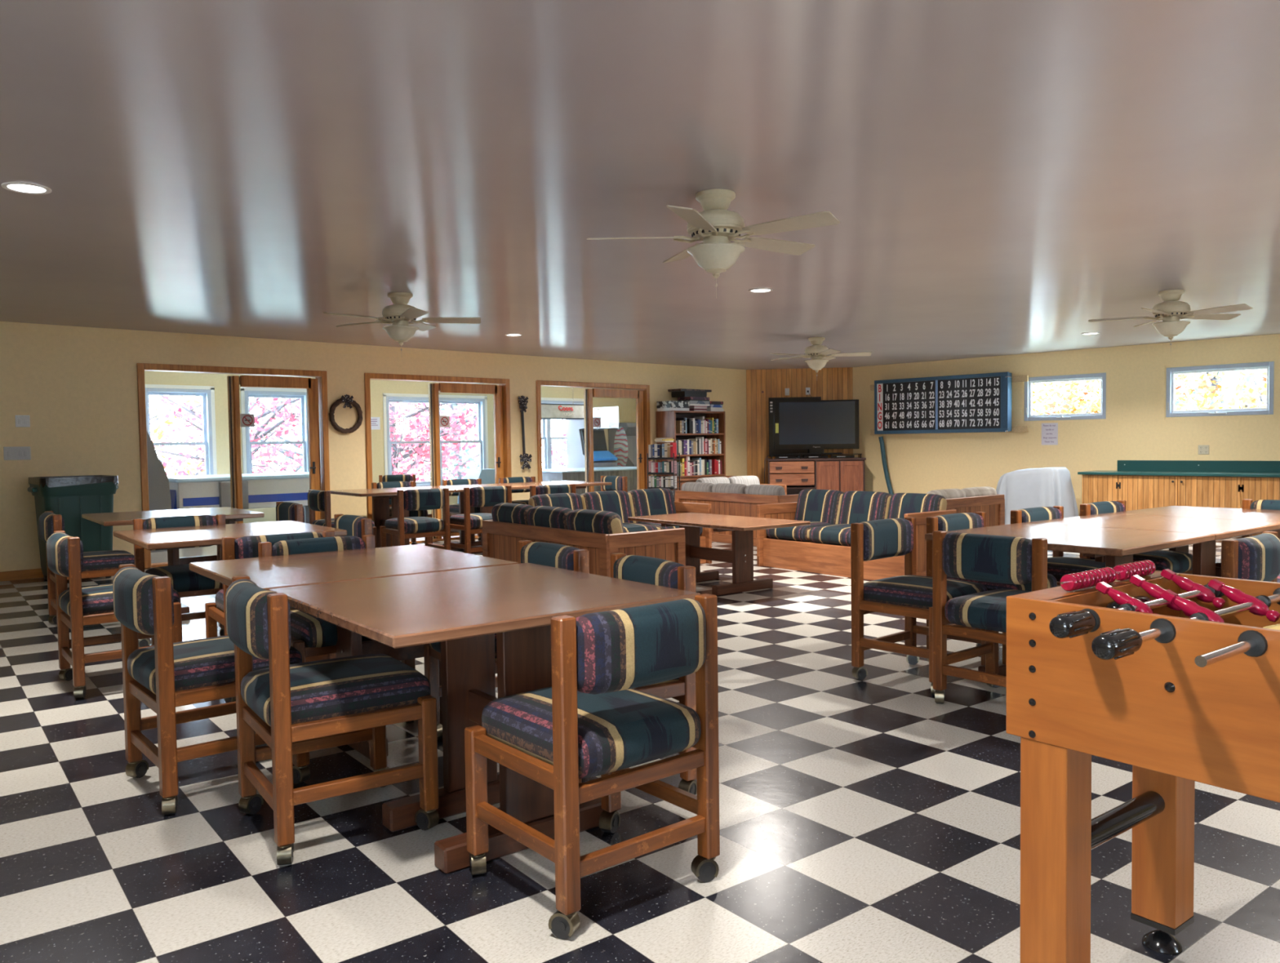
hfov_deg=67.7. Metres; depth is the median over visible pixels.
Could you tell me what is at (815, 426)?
television
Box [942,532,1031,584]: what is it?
cushion
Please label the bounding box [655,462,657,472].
book
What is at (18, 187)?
recessed light
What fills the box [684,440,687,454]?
book
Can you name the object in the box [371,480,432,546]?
dining chair
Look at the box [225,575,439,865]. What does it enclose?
dining chair
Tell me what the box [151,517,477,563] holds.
floor
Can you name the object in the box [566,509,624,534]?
cushion
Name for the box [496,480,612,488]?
trestle table
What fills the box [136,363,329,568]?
door
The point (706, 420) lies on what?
book
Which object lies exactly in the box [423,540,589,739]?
dining chair
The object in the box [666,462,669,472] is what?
book
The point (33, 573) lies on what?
baseboard
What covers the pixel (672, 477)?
book
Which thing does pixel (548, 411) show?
lamp
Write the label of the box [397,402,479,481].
tree
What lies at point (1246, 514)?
trestle table
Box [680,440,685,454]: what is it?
book
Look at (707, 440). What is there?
book
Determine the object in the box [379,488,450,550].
dining chair
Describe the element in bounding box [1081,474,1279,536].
base cabinet
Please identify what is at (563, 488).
cushion
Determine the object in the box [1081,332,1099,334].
recessed light
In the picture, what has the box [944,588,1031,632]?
seat cushion
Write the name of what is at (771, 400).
speaker panel
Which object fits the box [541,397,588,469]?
window
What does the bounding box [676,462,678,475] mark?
book
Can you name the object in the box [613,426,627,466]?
art
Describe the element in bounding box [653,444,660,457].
book
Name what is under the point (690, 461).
book
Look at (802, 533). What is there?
seat cushion
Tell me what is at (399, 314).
ceiling fan
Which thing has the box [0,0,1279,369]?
ceiling
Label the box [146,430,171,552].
tall cabinet
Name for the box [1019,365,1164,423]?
trim
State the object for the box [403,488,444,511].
cushion
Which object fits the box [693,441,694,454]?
book
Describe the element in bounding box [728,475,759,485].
cushion
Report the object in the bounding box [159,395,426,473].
tree
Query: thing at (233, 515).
trestle table
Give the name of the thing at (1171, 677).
foosball table
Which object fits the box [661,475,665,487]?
book
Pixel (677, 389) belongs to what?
game box
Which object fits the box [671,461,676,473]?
book
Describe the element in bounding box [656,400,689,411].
game box
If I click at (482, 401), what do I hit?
window
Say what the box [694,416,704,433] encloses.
book
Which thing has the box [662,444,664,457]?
book
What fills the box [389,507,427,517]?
seat cushion
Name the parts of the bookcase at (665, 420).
cabinet door, shelf, shelf, shelf, shelf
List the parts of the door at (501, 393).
panel frame, panel frame, handle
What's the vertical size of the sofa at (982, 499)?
0.691 m
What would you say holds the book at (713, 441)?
on the bookcase at (665, 420)
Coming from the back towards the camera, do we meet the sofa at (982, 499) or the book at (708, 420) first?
the book at (708, 420)
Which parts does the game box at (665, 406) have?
box lid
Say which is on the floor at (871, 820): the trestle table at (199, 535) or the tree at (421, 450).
the trestle table at (199, 535)
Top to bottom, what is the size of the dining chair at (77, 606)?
0.798 m
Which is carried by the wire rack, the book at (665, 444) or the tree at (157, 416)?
the book at (665, 444)
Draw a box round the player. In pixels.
[774,455,796,458]
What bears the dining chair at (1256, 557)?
on the floor at (871, 820)
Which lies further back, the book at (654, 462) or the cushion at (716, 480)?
the book at (654, 462)
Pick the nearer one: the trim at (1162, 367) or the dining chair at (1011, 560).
the dining chair at (1011, 560)
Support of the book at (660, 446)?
on the wire rack
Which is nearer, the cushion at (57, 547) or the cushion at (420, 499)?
the cushion at (57, 547)
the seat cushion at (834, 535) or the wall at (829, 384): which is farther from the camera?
the wall at (829, 384)
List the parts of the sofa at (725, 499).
frame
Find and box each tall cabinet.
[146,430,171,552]
[565,417,617,468]
[608,422,636,466]
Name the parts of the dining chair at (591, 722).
leg, rail, post, leg, rail, post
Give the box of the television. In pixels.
[773,399,858,454]
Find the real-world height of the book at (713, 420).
0.207 m
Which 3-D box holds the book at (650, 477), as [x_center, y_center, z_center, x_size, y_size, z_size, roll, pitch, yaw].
[0.176,0.007,14.132,0.028,0.182,0.200,0,2,19]
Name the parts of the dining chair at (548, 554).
leg, rail, rail, post, post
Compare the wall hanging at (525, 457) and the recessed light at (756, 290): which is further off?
the wall hanging at (525, 457)
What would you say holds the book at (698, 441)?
on the bookcase at (665, 420)
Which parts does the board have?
number panel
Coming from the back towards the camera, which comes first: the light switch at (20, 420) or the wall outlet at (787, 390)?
the wall outlet at (787, 390)
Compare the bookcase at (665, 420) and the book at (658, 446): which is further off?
the bookcase at (665, 420)
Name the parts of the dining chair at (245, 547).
leg, rail, post, post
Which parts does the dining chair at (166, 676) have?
post, rail, post, rail, leg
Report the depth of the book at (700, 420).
14.95 m
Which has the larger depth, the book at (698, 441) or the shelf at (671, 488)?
the book at (698, 441)
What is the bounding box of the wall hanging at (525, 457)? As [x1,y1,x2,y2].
[517,395,532,469]
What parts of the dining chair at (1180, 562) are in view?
post, post, rail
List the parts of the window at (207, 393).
sash, sash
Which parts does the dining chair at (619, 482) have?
post, post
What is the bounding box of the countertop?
[1077,460,1279,477]
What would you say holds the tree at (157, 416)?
on the ground
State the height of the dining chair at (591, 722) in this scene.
0.798 m
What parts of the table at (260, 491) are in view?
rail, leg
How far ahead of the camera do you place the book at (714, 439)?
15.21 m
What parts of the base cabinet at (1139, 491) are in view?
fixed panel, cabinet door, cabinet door, cabinet door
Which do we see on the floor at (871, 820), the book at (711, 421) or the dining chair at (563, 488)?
the dining chair at (563, 488)
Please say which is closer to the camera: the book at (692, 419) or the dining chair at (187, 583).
the dining chair at (187, 583)
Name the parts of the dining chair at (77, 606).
post, rail, post, rail, leg, leg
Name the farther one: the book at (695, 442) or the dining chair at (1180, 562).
the book at (695, 442)
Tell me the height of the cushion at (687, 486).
0.431 m
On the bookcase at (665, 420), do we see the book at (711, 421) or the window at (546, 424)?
the book at (711, 421)
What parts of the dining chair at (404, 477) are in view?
post, post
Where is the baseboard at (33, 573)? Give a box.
[0,568,44,582]
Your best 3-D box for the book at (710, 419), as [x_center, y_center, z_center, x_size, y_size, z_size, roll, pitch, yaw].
[1.107,-0.892,15.210,0.027,0.250,0.155,-3,3,-43]
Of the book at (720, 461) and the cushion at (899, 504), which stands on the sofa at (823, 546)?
the cushion at (899, 504)
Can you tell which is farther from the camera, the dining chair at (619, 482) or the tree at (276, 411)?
the tree at (276, 411)
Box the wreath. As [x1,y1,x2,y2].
[328,394,362,433]
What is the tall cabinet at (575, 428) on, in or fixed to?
on the floor at (159, 557)
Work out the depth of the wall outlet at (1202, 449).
12.24 m
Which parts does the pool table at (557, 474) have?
rail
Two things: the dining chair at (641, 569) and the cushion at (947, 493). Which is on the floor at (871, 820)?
the dining chair at (641, 569)
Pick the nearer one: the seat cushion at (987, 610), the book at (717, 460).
the seat cushion at (987, 610)
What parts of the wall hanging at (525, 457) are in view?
wrapped rod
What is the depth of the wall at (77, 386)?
9.77 m
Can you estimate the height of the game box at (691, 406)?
0.042 m
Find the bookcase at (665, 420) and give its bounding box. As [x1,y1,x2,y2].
[656,410,736,490]
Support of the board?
attached to the wall at (1132, 428)
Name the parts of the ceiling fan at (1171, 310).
blade, blade, blade arm, blade, blade arm, lamp shade, blade arm, blade arm, blade, blade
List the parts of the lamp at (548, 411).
shade trim, lamp shade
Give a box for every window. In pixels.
[145,384,217,475]
[240,386,309,474]
[382,393,488,487]
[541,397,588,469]
[1024,373,1106,421]
[1165,361,1274,417]
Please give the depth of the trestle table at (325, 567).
3.89 m
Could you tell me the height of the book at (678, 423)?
0.198 m
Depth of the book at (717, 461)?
15.25 m
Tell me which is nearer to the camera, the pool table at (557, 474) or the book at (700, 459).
the book at (700, 459)
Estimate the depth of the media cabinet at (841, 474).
15.41 m
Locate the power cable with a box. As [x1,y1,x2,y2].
[764,455,768,483]
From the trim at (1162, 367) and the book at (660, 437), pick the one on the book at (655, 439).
the book at (660, 437)
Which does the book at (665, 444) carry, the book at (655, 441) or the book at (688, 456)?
the book at (655, 441)
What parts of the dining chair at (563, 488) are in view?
post, post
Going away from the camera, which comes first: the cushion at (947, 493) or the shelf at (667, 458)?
the cushion at (947, 493)
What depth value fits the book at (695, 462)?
14.90 m
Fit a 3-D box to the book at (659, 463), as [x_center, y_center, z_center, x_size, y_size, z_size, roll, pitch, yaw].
[0.310,-0.200,14.070,0.034,0.168,0.185,0,2,19]
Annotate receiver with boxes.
[803,455,827,458]
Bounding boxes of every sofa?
[482,502,685,577]
[528,488,711,564]
[674,482,798,546]
[695,475,786,495]
[756,488,956,580]
[926,486,1004,527]
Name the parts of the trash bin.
handle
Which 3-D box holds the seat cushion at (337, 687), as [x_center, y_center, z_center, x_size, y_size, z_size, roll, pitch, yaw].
[-0.987,0.672,3.089,0.512,0.144,0.436,-2,3,-34]
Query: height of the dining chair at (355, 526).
0.798 m
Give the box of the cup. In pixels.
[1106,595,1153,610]
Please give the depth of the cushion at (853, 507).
8.85 m
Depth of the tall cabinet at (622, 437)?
18.38 m
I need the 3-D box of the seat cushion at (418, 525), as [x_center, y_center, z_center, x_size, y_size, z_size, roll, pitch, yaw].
[-2.235,0.429,9.463,0.436,0.144,0.512,-3,3,-37]
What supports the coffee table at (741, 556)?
on the floor at (871, 820)
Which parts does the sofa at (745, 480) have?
frame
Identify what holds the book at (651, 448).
on the wire rack
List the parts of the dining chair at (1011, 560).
post, rail, leg, post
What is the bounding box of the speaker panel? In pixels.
[768,396,821,457]
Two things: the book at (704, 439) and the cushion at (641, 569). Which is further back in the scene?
the book at (704, 439)
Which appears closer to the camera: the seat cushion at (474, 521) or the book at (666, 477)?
the seat cushion at (474, 521)
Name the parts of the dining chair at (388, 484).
post, leg, post, leg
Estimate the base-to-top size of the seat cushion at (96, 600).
0.144 m
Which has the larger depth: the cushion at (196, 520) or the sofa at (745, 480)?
the sofa at (745, 480)
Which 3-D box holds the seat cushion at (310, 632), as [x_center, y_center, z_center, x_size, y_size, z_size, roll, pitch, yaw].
[-1.344,0.630,4.236,0.436,0.144,0.512,-3,3,-36]
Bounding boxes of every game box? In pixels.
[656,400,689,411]
[667,388,711,392]
[671,391,706,397]
[677,396,709,400]
[682,400,710,405]
[688,408,706,411]
[689,405,706,408]
[706,404,722,408]
[706,408,724,411]
[710,401,723,404]
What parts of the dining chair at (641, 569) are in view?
post, rail, post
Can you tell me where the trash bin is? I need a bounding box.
[27,475,118,579]
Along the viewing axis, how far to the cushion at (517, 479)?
12.27 m
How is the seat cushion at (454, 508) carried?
on the dining chair at (454, 508)
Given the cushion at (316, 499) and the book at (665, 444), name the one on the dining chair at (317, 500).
the cushion at (316, 499)
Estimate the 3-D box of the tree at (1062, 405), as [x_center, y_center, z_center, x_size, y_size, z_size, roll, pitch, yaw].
[8.154,-1.833,18.391,6.274,5.991,5.705,-2,3,-22]
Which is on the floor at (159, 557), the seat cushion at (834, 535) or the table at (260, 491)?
the table at (260, 491)
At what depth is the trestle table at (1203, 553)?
5.09 m
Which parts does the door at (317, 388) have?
panel frame, panel frame, handle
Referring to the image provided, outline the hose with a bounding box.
[878,436,893,494]
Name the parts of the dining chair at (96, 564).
post, rail, post, rail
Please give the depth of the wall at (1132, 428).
13.34 m
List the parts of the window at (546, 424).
sash, sash, sash, casing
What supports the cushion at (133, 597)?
on the dining chair at (166, 676)
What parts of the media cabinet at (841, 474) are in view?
drawer, drawer, cabinet door, cabinet door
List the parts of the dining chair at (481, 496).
rail, post, rail, post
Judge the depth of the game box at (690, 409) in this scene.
14.94 m
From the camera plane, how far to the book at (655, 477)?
14.01 m
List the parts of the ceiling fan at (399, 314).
blade, blade, blade arm, blade arm, lamp shade, blade arm, blade, blade arm, blade, blade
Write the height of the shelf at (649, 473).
0.030 m
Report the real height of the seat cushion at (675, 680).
0.144 m
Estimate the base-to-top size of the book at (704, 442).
0.203 m
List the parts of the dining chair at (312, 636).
post, leg, rail, post, leg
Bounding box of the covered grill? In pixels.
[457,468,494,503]
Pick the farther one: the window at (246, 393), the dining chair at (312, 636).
the window at (246, 393)
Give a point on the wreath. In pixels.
(348, 401)
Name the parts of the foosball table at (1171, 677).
panel, leg, handle, score rod, handle, panel, leg, rod, rod, panel, rod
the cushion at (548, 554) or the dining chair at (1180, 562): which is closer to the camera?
the cushion at (548, 554)
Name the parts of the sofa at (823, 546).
frame, frame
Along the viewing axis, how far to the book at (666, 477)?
13.96 m
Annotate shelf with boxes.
[648,457,678,459]
[648,472,677,475]
[648,487,679,489]
[770,453,862,458]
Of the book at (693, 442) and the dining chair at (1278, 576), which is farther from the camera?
the book at (693, 442)
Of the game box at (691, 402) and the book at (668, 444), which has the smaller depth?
the book at (668, 444)
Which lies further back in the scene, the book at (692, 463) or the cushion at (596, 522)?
the book at (692, 463)
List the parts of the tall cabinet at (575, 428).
control panel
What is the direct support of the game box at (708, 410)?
on the bookcase at (665, 420)
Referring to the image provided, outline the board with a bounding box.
[870,372,1028,435]
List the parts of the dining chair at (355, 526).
post, post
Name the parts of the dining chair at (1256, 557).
post, post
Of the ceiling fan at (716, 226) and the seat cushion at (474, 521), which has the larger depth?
the seat cushion at (474, 521)
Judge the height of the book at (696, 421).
0.194 m
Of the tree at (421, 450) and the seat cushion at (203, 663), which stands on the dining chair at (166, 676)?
the seat cushion at (203, 663)
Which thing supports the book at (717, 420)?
on the bookcase at (665, 420)
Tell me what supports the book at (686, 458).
on the bookcase at (665, 420)
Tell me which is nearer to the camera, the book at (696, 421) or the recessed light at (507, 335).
the recessed light at (507, 335)
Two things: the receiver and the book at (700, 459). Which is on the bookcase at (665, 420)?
the book at (700, 459)
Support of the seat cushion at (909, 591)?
on the dining chair at (909, 595)
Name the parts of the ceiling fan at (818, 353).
blade, blade, lamp shade, blade, blade, blade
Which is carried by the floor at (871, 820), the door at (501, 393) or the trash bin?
the trash bin
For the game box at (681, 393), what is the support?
on the game box at (686, 398)
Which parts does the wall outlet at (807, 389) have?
plate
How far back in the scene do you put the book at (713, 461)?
15.22 m
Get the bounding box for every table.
[81,506,264,613]
[113,520,346,636]
[167,471,309,524]
[189,544,519,759]
[267,563,700,874]
[326,487,454,547]
[417,484,537,553]
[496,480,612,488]
[542,466,636,495]
[627,512,810,595]
[924,522,1214,676]
[1006,560,1279,962]
[1027,513,1279,577]
[1109,506,1279,577]
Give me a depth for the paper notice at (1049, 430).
13.67 m
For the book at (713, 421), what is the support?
on the bookcase at (665, 420)
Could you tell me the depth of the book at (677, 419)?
14.72 m
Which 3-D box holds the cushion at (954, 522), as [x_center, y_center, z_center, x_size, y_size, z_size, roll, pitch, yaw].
[1.747,0.282,5.314,0.430,0.204,0.124,-3,3,-39]
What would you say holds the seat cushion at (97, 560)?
on the dining chair at (96, 564)
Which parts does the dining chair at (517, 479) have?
post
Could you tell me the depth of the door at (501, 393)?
12.25 m
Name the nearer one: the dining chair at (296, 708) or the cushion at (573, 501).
the dining chair at (296, 708)
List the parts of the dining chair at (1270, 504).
leg, post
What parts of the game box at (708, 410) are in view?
box lid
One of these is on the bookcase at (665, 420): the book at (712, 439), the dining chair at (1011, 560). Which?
the book at (712, 439)
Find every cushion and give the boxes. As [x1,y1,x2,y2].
[38,511,64,542]
[46,532,83,577]
[48,550,134,573]
[58,584,179,616]
[112,566,173,635]
[127,635,302,694]
[142,515,217,551]
[145,564,222,592]
[215,589,290,612]
[225,579,290,659]
[234,532,323,559]
[240,653,430,726]
[271,536,365,556]
[289,607,372,648]
[307,489,324,511]
[311,518,374,528]
[376,481,411,498]
[382,474,412,482]
[384,516,444,533]
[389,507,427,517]
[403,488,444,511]
[428,633,497,660]
[446,479,478,496]
[449,503,479,513]
[449,513,493,528]
[469,485,506,506]
[481,686,701,778]
[491,502,533,524]
[503,476,532,493]
[511,500,528,504]
[520,542,578,570]
[526,506,573,529]
[528,493,583,510]
[535,484,571,495]
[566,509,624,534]
[575,598,706,694]
[580,490,633,523]
[613,555,684,589]
[622,523,657,533]
[627,488,675,523]
[638,521,702,535]
[640,677,679,687]
[681,482,714,492]
[695,476,729,484]
[711,483,746,493]
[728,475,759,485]
[744,484,785,495]
[765,520,832,542]
[794,488,844,524]
[808,524,850,546]
[837,490,892,524]
[860,518,913,561]
[863,575,987,608]
[887,493,946,519]
[926,488,965,498]
[935,512,983,531]
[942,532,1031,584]
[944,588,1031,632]
[946,573,1057,591]
[961,486,996,497]
[1018,506,1062,523]
[1047,556,1105,582]
[1085,501,1124,515]
[1090,550,1192,573]
[1249,499,1279,510]
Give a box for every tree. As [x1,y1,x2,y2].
[149,395,262,476]
[149,395,302,475]
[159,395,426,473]
[264,398,479,481]
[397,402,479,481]
[541,419,566,469]
[1031,371,1260,414]
[1031,380,1192,415]
[1040,368,1266,412]
[1066,370,1266,410]
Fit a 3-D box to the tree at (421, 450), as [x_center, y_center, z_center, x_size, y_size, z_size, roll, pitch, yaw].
[-4.875,-1.260,19.149,5.738,5.005,5.654,1,3,30]
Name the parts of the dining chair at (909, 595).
post, rail, rail, post, leg, leg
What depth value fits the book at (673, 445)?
13.92 m
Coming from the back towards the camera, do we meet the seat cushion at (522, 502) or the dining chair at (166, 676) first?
the seat cushion at (522, 502)
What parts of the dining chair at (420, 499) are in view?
leg, rail, post, rail, leg, post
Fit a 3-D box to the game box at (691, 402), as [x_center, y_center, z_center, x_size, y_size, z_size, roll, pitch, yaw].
[0.846,-1.230,15.055,0.460,0.075,0.280,-3,3,-43]
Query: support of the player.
on the media cabinet at (841, 474)
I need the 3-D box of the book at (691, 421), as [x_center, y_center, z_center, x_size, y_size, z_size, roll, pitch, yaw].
[0.755,-0.845,14.888,0.030,0.192,0.167,-3,3,-43]
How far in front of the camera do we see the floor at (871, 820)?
2.88 m
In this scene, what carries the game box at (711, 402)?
on the game box at (711, 406)
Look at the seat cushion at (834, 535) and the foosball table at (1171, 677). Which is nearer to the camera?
the foosball table at (1171, 677)
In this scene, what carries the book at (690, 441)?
on the bookcase at (665, 420)
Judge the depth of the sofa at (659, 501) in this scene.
9.47 m
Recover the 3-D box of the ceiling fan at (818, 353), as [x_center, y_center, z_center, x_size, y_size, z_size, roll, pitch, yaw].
[2.122,-1.454,11.395,1.238,0.510,1.177,0,3,27]
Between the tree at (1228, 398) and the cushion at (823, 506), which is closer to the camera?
the cushion at (823, 506)
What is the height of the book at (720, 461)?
0.213 m
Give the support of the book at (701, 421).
on the bookcase at (665, 420)
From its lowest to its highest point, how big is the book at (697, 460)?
0.240 m
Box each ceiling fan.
[323,292,480,351]
[586,188,839,296]
[769,337,871,376]
[1088,289,1253,345]
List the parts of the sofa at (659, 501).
frame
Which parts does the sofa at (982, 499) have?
frame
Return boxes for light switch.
[3,446,31,460]
[14,415,30,426]
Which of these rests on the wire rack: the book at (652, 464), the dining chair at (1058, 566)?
the book at (652, 464)
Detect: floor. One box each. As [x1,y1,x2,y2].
[0,536,1279,962]
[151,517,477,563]
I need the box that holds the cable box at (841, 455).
[832,454,854,457]
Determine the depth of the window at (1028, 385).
13.52 m
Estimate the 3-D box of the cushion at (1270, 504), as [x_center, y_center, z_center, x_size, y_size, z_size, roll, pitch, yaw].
[4.100,0.221,6.019,0.124,0.204,0.430,-3,3,-37]
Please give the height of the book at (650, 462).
0.184 m
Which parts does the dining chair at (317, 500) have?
post, post, leg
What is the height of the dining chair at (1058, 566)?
0.798 m
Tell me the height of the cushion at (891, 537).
0.204 m
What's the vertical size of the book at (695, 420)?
0.199 m
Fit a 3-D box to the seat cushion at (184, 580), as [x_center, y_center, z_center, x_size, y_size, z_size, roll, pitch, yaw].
[-2.728,0.585,5.796,0.436,0.144,0.512,-3,3,-37]
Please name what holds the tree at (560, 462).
on the ground
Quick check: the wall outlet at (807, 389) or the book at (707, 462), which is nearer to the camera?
the book at (707, 462)
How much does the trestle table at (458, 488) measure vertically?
0.740 m
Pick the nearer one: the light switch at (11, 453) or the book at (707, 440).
the light switch at (11, 453)
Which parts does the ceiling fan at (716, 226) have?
blade, blade, blade arm, blade, blade arm, lamp shade, blade arm, blade arm, blade, blade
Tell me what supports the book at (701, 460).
on the bookcase at (665, 420)
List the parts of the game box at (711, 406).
box lid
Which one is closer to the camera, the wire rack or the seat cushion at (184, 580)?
the seat cushion at (184, 580)
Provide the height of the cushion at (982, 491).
0.431 m
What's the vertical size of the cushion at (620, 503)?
0.431 m
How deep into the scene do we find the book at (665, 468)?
13.95 m
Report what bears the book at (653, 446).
on the wire rack
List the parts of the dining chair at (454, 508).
post, rail, post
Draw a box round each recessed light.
[0,182,51,194]
[505,333,523,336]
[748,288,773,293]
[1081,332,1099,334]
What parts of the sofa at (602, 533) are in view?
frame, frame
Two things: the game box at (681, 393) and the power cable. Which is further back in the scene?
the power cable
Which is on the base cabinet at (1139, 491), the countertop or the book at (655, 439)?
the countertop
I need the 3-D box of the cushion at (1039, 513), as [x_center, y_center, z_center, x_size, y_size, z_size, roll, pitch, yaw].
[2.352,0.258,5.692,0.430,0.204,0.124,-3,3,-38]
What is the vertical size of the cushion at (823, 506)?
0.431 m
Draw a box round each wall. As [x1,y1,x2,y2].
[0,321,746,572]
[144,370,635,523]
[746,367,853,484]
[853,333,1279,516]
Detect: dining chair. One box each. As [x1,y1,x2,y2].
[38,511,134,633]
[46,530,182,699]
[112,564,310,815]
[133,514,226,647]
[204,530,336,702]
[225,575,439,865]
[257,534,415,723]
[275,501,304,522]
[307,489,377,547]
[333,514,373,538]
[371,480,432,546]
[378,474,416,506]
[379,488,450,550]
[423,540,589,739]
[441,478,481,540]
[449,485,511,554]
[464,593,719,939]
[498,476,535,504]
[529,484,575,497]
[578,552,697,804]
[600,475,627,493]
[850,517,987,695]
[925,511,1060,665]
[932,530,1047,703]
[1010,506,1105,585]
[1079,500,1192,574]
[1215,499,1279,567]
[1221,531,1279,582]
[1276,573,1279,582]
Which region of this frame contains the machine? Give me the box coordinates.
[995,466,1078,524]
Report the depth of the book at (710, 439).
15.13 m
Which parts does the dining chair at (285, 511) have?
post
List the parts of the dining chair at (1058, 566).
post, post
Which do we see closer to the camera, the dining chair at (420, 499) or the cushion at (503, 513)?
the cushion at (503, 513)
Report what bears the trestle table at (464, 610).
on the floor at (871, 820)
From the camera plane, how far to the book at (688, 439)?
14.78 m
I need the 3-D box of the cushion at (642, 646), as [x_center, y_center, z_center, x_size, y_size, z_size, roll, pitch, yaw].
[0.011,0.422,2.467,0.430,0.204,0.124,-3,3,-39]
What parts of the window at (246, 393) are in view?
sash, sash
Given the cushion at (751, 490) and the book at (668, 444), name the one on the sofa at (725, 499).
the cushion at (751, 490)
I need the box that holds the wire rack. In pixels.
[647,453,679,501]
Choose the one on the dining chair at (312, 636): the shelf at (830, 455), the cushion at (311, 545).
the cushion at (311, 545)
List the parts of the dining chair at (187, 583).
post, rail, post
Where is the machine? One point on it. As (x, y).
(1027, 488)
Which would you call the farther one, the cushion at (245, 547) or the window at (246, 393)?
the window at (246, 393)
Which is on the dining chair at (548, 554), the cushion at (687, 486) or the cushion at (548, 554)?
the cushion at (548, 554)
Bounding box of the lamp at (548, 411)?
[541,387,595,419]
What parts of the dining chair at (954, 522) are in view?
post, post, leg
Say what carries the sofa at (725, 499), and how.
on the floor at (871, 820)
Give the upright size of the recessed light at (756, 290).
0.009 m
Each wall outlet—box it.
[785,388,789,395]
[805,387,811,396]
[1198,444,1208,454]
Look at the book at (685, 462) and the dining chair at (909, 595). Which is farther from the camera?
the book at (685, 462)
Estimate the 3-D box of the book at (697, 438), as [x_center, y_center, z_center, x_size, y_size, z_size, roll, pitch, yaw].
[0.891,-0.551,15.011,0.030,0.244,0.148,-3,3,-43]
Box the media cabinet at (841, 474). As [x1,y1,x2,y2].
[766,457,866,494]
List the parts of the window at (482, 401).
sash, sash, sash, sash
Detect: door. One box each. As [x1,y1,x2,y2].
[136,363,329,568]
[364,373,511,543]
[536,380,650,493]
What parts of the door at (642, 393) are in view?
panel frame, panel frame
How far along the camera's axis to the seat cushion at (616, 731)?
2.53 m
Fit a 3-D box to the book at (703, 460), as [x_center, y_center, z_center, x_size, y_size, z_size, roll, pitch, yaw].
[0.949,-0.225,15.078,0.044,0.240,0.152,-3,3,-43]
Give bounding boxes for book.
[648,444,650,457]
[648,461,654,472]
[648,475,653,487]
[650,444,653,457]
[651,462,653,472]
[652,444,654,457]
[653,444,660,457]
[653,462,658,472]
[653,475,658,487]
[654,439,674,440]
[655,437,672,439]
[655,440,673,442]
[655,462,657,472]
[656,475,662,487]
[657,444,662,457]
[657,462,662,472]
[659,445,662,457]
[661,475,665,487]
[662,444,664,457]
[662,461,667,472]
[662,475,668,487]
[664,443,668,457]
[664,462,667,472]
[665,476,670,487]
[666,443,670,457]
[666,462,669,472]
[667,476,671,487]
[670,442,676,458]
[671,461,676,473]
[671,475,676,488]
[675,417,685,433]
[675,420,681,433]
[675,420,684,433]
[676,458,684,475]
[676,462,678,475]
[678,440,680,454]
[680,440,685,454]
[680,456,688,475]
[680,462,682,475]
[681,441,684,454]
[684,439,688,454]
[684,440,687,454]
[684,461,686,475]
[686,418,691,433]
[688,438,697,454]
[688,440,691,454]
[688,456,689,475]
[689,459,699,475]
[689,461,695,475]
[689,462,692,475]
[689,462,693,475]
[691,417,694,433]
[691,421,693,433]
[691,441,693,454]
[691,457,701,475]
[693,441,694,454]
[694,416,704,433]
[694,419,699,433]
[694,420,696,433]
[694,441,696,454]
[694,461,697,475]
[695,436,703,453]
[696,421,697,433]
[697,438,701,454]
[697,440,699,454]
[699,420,701,433]
[700,439,702,454]
[701,421,702,433]
[701,459,702,475]
[702,459,704,475]
[703,438,706,453]
[703,441,705,453]
[704,418,708,433]
[704,420,706,433]
[704,459,706,475]
[705,417,713,433]
[706,438,712,453]
[706,440,708,453]
[706,440,710,453]
[706,462,708,475]
[708,419,710,433]
[708,438,716,453]
[709,459,711,474]
[710,420,712,433]
[711,439,713,453]
[711,459,716,474]
[713,418,718,433]
[713,420,716,433]
[713,421,715,433]
[713,440,715,453]
[716,439,719,453]
[716,460,719,474]
[716,461,718,474]
[720,461,721,474]
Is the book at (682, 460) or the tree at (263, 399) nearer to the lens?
the book at (682, 460)
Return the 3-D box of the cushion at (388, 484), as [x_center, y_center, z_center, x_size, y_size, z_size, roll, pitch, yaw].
[-2.918,0.104,11.276,0.430,0.204,0.124,-3,3,-38]
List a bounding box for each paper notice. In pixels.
[370,417,380,429]
[1041,422,1057,444]
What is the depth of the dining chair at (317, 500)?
9.22 m
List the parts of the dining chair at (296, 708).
post, rail, post, rail, leg, leg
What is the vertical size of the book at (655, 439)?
0.020 m
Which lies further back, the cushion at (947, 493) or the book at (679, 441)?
the book at (679, 441)
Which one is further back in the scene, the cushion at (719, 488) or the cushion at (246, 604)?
the cushion at (719, 488)
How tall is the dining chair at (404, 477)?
0.798 m
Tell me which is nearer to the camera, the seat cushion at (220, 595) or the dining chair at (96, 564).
the seat cushion at (220, 595)
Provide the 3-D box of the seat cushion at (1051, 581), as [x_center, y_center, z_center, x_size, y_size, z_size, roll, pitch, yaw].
[1.906,0.548,5.134,0.436,0.144,0.512,-3,3,-39]
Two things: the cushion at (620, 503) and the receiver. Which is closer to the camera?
the cushion at (620, 503)
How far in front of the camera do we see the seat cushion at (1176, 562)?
5.73 m
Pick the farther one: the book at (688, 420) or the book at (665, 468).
the book at (688, 420)
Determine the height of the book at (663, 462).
0.182 m

